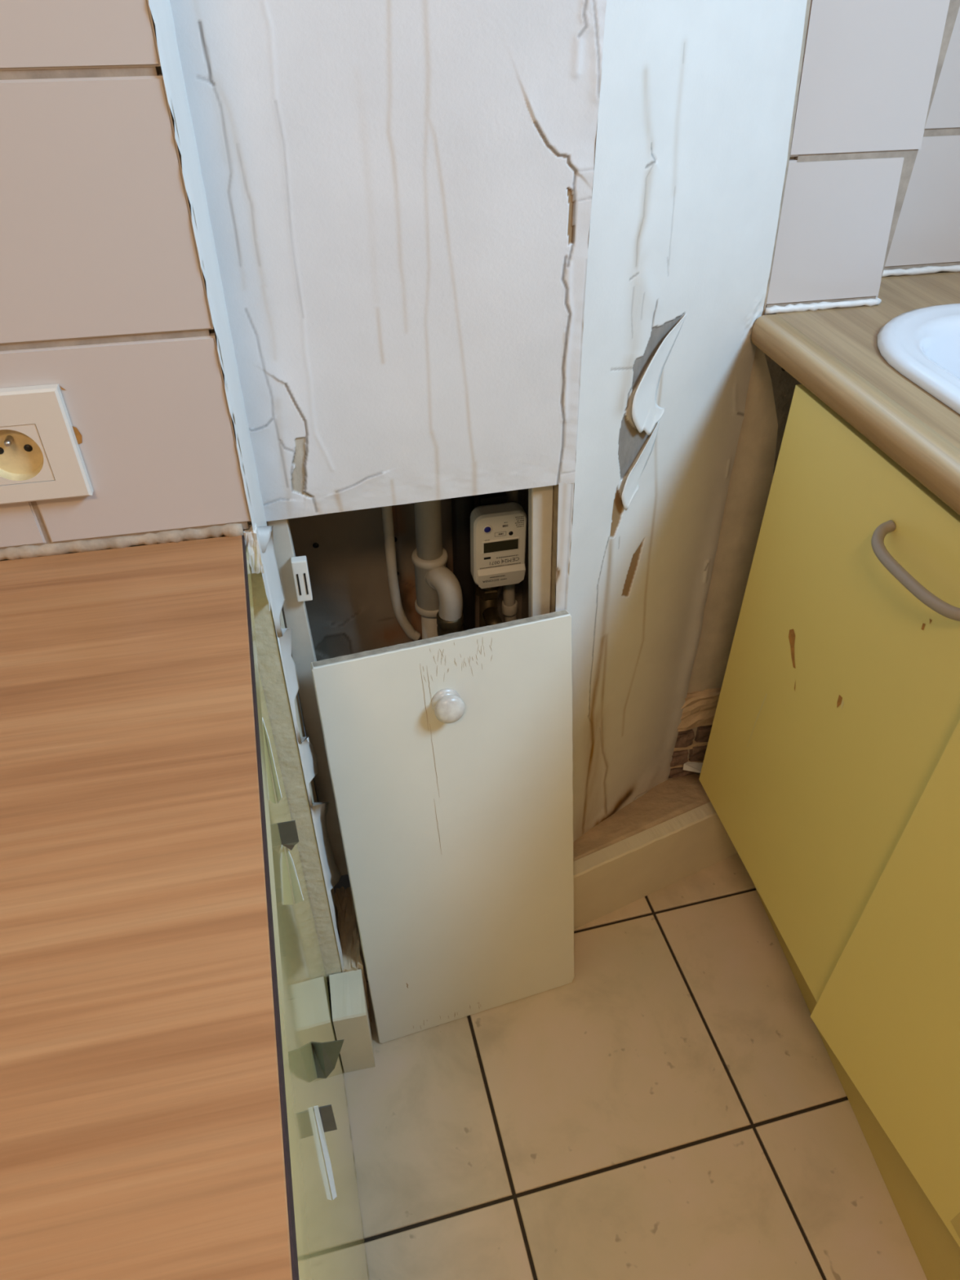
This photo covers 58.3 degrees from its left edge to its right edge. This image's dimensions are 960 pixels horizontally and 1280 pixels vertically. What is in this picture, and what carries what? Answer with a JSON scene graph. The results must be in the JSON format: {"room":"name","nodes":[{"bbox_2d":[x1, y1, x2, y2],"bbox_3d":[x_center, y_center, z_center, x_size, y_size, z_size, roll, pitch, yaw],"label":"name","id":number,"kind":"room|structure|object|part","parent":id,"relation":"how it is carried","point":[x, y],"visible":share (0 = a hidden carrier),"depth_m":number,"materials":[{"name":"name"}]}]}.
{"room":"damaged room","nodes":[
{"label":"damaged room","id":0,"kind":"room"},
{"bbox_2d":[0,0,343,994],"bbox_3d":[-0.864,-0.377,0.433,1.365,2.700,0.152,-8,40,-9],"label":"wall","id":1,"kind":"structure","parent":0,"point":[112,295],"depth_m":0.62,"materials":[{"name":"beige tile"}]},
{"bbox_2d":[0,383,93,504],"bbox_3d":[-0.359,-0.147,0.660,0.094,0.091,0.012,-8,40,-9],"label":"power socket","id":2,"kind":"object","parent":1,"relation":"attached to","point":[26,475],"visible":1,"depth_m":0.67,"materials":[{"name":"beige plastic"}]},
{"bbox_3d":[-0.359,-0.144,0.664,0.048,0.048,0.008,-8,40,-9],"label":"insert frame","id":3,"kind":"part","parent":2,"relation":"part of","materials":[{"name":"beige plastic"}]},
{"bbox_2d":[328,886,375,1072],"bbox_3d":[-0.202,0.520,1.330,0.050,0.174,0.210,-8,40,-9],"label":"baseboard","id":4,"kind":"structure","parent":1,"relation":"attached to","point":[349,995],"depth_m":1.26,"materials":[{"name":"paint"}]},
{"bbox_3d":[-0.190,0.568,1.280,0.047,0.164,0.070,-8,40,-9],"label":"skirting","id":5,"kind":"part","parent":4,"relation":"part of","materials":[{"name":"paint"}]},
{"bbox_2d":[169,0,606,893],"bbox_3d":[-0.096,-0.617,0.721,0.419,2.700,0.265,-9,41,-11],"label":"wall","id":6,"kind":"structure","parent":0,"point":[398,193],"depth_m":0.78,"materials":[{"name":"paint"}]},
{"bbox_2d":[290,555,312,601],"bbox_3d":[-0.201,-0.069,0.970,0.017,0.055,0.012,-8,40,-9],"label":"magnetic catch","id":7,"kind":"object","parent":6,"relation":"attached to","point":[299,564],"visible":1,"depth_m":0.96,"materials":[{"name":"white plastic"}]},
{"bbox_2d":[266,519,348,875],"bbox_3d":[-0.211,0.110,1.139,0.041,0.649,0.022,-8,40,-9],"label":"trim","id":8,"kind":"structure","parent":6,"relation":"attached to","point":[295,612],"depth_m":1.06,"materials":[{"name":"paint"}]},
{"bbox_2d":[381,505,420,640],"bbox_3d":[-0.113,-0.282,1.064,0.046,0.733,0.023,9,41,10],"label":"pipe","id":9,"kind":"object","parent":6,"relation":"attached to","point":[387,512],"visible":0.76,"depth_m":1.21,"materials":[{"name":"white plastic"}]},
{"bbox_2d":[411,499,463,639],"bbox_3d":[-0.056,-0.188,1.113,0.051,0.940,0.093,-30,48,-31],"label":"drain pipe","id":10,"kind":"object","parent":6,"relation":"attached to","point":[439,597],"visible":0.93,"depth_m":1.18,"materials":[{"name":"white plastic"}]},
{"bbox_2d":[451,495,475,631],"bbox_3d":[-0.024,-0.123,1.253,0.034,1.220,0.032,-8,40,-9],"label":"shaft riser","id":11,"kind":"object","parent":6,"relation":"attached to","point":[462,508],"visible":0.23,"depth_m":1.23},
{"bbox_2d":[501,489,518,622],"bbox_3d":[0.045,-0.056,1.298,0.024,0.500,0.035,5,40,6],"label":"pipe","id":12,"kind":"object","parent":6,"relation":"attached to","point":[509,604],"visible":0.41,"depth_m":1.27,"materials":[{"name":"grey metal"}]},
{"bbox_2d":[475,585,502,627],"bbox_3d":[0.016,0.003,1.291,0.037,0.218,0.069,-8,40,-9],"label":"water valve","id":13,"kind":"object","parent":12,"relation":"attached to","point":[489,615],"visible":0.3,"depth_m":1.25,"materials":[{"name":"gold metal"}]},
{"bbox_3d":[0.013,-0.009,1.305,0.027,0.218,0.027,-8,40,-9],"label":"valve stem","id":14,"kind":"part","parent":13,"relation":"part of","materials":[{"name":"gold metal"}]},
{"bbox_2d":[482,606,502,626],"bbox_3d":[0.020,-0.026,1.252,0.024,0.031,0.044,-11,41,-12],"label":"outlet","id":15,"kind":"object","parent":13,"relation":"attached to","point":[491,615],"depth_m":1.25,"materials":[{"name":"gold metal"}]},
{"bbox_2d":[470,491,527,588],"bbox_3d":[0.023,-0.133,1.180,0.074,0.130,0.056,-8,40,-9],"label":"meter","id":16,"kind":"object","parent":12,"relation":"attached to","point":[498,527],"visible":0.99,"depth_m":1.15,"materials":[{"name":"white plastic"}]},
{"bbox_2d":[480,562,520,568],"bbox_3d":[0.028,-0.102,1.179,0.058,0.001,0.001,-9,41,-11],"label":"print","id":17,"kind":"object","parent":16,"relation":"on","point":[482,565],"depth_m":1.18,"materials":[{"name":"black"}]},
{"bbox_3d":[0.028,-0.127,1.158,0.052,0.021,0.001,-9,41,-11],"label":"display frame","id":18,"kind":"part","parent":16,"relation":"part of","materials":[{"name":"white plastic"}]},
{"bbox_2d":[528,485,553,617],"bbox_3d":[0.083,0.128,1.257,0.053,0.829,0.018,-8,40,-9],"label":"trim","id":19,"kind":"structure","parent":6,"relation":"attached to","point":[540,500],"depth_m":1.04,"materials":[{"name":"paint"}]},
{"bbox_2d":[573,761,737,929],"bbox_3d":[0.261,0.349,1.543,0.502,0.164,0.161,-18,43,-20],"label":"baseboard","id":20,"kind":"structure","parent":6,"relation":"attached to","point":[673,831],"depth_m":1.49,"materials":[{"name":"paint"},{"name":"wood"}]},
{"bbox_2d":[313,777,927,1279],"bbox_3d":[-0.041,1.220,0.665,2.900,0.050,3.050,-8,40,-9],"label":"floor","id":21,"kind":"structure","parent":0,"point":[677,1108],"depth_m":1.25,"materials":[{"name":"beige tile"}]},
{"bbox_2d":[257,667,369,1279],"bbox_3d":[-0.749,0.534,0.754,1.281,0.888,0.592,-8,40,-9],"label":"glass panel","id":22,"kind":"object","parent":21,"relation":"on","point":[333,1237],"visible":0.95,"depth_m":0.77,"materials":[{"name":"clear glass"}]},
{"bbox_2d":[0,535,305,1279],"bbox_3d":[-0.757,0.191,0.442,1.296,0.038,0.597,-8,40,-9],"label":"countertop","id":23,"kind":"structure","parent":22,"relation":"on","point":[147,1124],"depth_m":0.46,"materials":[{"name":"brown wood"}]},
{"bbox_2d":[310,609,574,1043],"bbox_3d":[-0.022,0.294,1.214,0.328,0.674,0.144,-12,41,-14],"label":"access panel","id":24,"kind":"object","parent":21,"relation":"on","point":[450,756],"visible":1,"depth_m":1.17,"materials":[{"name":"paint"}]},
{"bbox_3d":[-0.039,0.083,1.069,0.040,0.041,0.033,-8,40,-9],"label":"knob","id":25,"kind":"part","parent":24,"relation":"part of","materials":[{"name":"white plastic"}]},
{"bbox_2d":[698,384,959,1279],"bbox_3d":[0.787,0.422,0.863,0.648,0.922,1.311,-8,40,-9],"label":"base cabinet","id":26,"kind":"object","parent":21,"relation":"on","point":[830,768],"visible":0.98,"depth_m":1.00,"materials":[{"name":"yellow laminate"}]},
{"bbox_3d":[0.424,0.095,1.092,0.018,0.703,0.409,-8,40,-9],"label":"door","id":27,"kind":"part","parent":26,"relation":"part of","materials":[{"name":"yellow laminate"}]},
{"bbox_2d":[751,271,959,515],"bbox_3d":[0.868,0.249,0.319,0.631,0.038,2.376,-8,40,-9],"label":"countertop","id":28,"kind":"structure","parent":26,"relation":"on","point":[834,353],"depth_m":0.94,"materials":[{"name":"beige laminate"}]},
{"bbox_2d":[877,302,959,414],"bbox_3d":[0.728,-0.158,0.888,0.486,0.166,0.680,-8,40,-9],"label":"sink","id":29,"kind":"object","parent":28,"relation":"in","point":[922,344],"visible":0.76,"depth_m":1.00,"materials":[{"name":"white ceramic"}]},
{"bbox_3d":[0.523,0.360,0.786,0.018,0.719,0.420,-12,41,-14],"label":"door","id":30,"kind":"part","parent":26,"relation":"part of","materials":[{"name":"yellow laminate"}]},
{"bbox_3d":[0.418,-0.065,0.822,0.040,0.020,0.160,-8,40,-9],"label":"handle","id":31,"kind":"part","parent":26,"relation":"part of","materials":[{"name":"beige plastic"}]},
{"bbox_2d":[567,0,807,841],"bbox_3d":[0.231,-0.633,0.741,0.342,2.700,0.012,-30,48,-31],"label":"wall","id":32,"kind":"structure","parent":0,"point":[696,101],"depth_m":0.98,"materials":[{"name":"paint"}]},
{"bbox_2d":[668,0,959,777],"bbox_3d":[0.701,-0.820,0.965,0.821,2.700,0.245,-8,40,-9],"label":"wall","id":33,"kind":"structure","parent":0,"point":[871,191],"depth_m":1.04,"materials":[{"name":"white tile"}]}
]}

